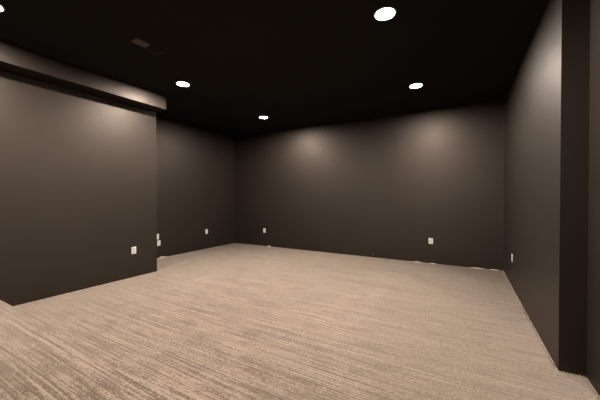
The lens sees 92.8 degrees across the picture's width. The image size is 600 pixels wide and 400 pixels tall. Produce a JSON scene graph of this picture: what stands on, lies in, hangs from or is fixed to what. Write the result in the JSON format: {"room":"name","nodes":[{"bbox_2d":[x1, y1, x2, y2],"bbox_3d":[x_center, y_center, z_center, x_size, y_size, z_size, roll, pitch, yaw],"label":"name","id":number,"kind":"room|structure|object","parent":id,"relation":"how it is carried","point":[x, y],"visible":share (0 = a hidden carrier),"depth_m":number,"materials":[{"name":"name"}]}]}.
{"room":"empty basement room","nodes":[
{"label":"empty basement room","id":0,"kind":"room"},
{"bbox_2d":[0,69,156,305],"bbox_3d":[-3.581,-0.198,2.625,0.962,2.543,4.218,0,1,30],"label":"wall","id":1,"kind":"structure","parent":0,"point":[78,190],"depth_m":3.29,"materials":[{"name":"brown paint"}]},
{"bbox_2d":[0,40,165,111],"bbox_3d":[-3.060,-1.370,2.315,0.239,0.194,4.218,0,1,30],"label":"trim","id":2,"kind":"structure","parent":1,"relation":"attached to","point":[16,59],"depth_m":3.15,"materials":[{"name":"brown paint"}]},
{"bbox_2d":[156,116,234,257],"bbox_3d":[-2.256,-0.233,5.769,0.150,2.543,2.556,0,1,30],"label":"wall","id":3,"kind":"structure","parent":0,"point":[195,181],"depth_m":5.77,"materials":[{"name":"brown paint"}]},
{"bbox_2d":[0,0,546,135],"bbox_3d":[-0.889,-1.545,2.547,5.704,0.150,7.074,0,1,30],"label":"ceiling","id":4,"kind":"structure","parent":0,"point":[291,63],"depth_m":2.78,"materials":[{"name":"black paint"}]},
{"bbox_2d":[128,37,165,54],"bbox_3d":[-1.452,-1.464,2.728,0.128,0.016,0.300,0,1,30],"label":"ceiling vent","id":5,"kind":"object","parent":4,"relation":"in","point":[138,41],"visible":1,"depth_m":2.71,"materials":[{"name":"black metal"}]},
{"bbox_2d":[176,81,189,86],"bbox_3d":[-1.497,-1.487,3.655,0.170,0.018,0.170,0,1,30],"label":"recessed light","id":6,"kind":"object","parent":4,"relation":"in","point":[183,84],"visible":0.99,"depth_m":3.66,"materials":[{"name":"white"}]},
{"bbox_2d":[374,7,395,20],"bbox_3d":[0.670,-1.473,2.254,0.170,0.018,0.170,0,1,30],"label":"recessed light","id":7,"kind":"object","parent":4,"relation":"in","point":[385,13],"visible":0.98,"depth_m":2.25,"materials":[{"name":"white"}]},
{"bbox_2d":[409,83,422,88],"bbox_3d":[1.509,-1.489,3.719,0.170,0.018,0.170,0,1,30],"label":"recessed light","id":8,"kind":"object","parent":4,"relation":"in","point":[418,85],"visible":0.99,"depth_m":3.72,"materials":[{"name":"white"}]},
{"bbox_2d":[0,243,599,399],"bbox_3d":[-0.912,1.063,2.531,5.704,0.220,6.974,0,1,30],"label":"floor","id":9,"kind":"structure","parent":0,"point":[234,321],"depth_m":2.22,"materials":[{"name":"carpet"}]},
{"bbox_2d":[502,270,554,368],"bbox_3d":[2.318,1.053,3.035,0.026,0.029,2.793,0,1,30],"label":"fringe","id":10,"kind":"object","parent":9,"relation":"on","point":[503,272],"visible":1,"depth_m":2.52,"materials":[{"name":"beige carpet"}]},
{"bbox_2d":[583,378,599,399],"bbox_3d":[1.390,1.073,1.142,0.026,0.030,1.396,0,1,30],"label":"fringe","id":11,"kind":"object","parent":9,"relation":"on","point":[597,397],"visible":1,"depth_m":1.62,"materials":[{"name":"beige carpet"}]},
{"bbox_2d":[235,99,504,270],"bbox_3d":[0.826,-0.232,5.569,5.704,2.543,0.150,0,1,30],"label":"wall","id":12,"kind":"structure","parent":0,"point":[381,186],"depth_m":5.09,"materials":[{"name":"brown paint"}]},
{"bbox_2d":[504,0,599,395],"bbox_3d":[1.467,-0.185,1.218,0.281,2.543,6.774,0,1,30],"label":"wall","id":13,"kind":"structure","parent":0,"point":[552,146],"depth_m":1.83,"materials":[{"name":"brown paint"}]}
]}

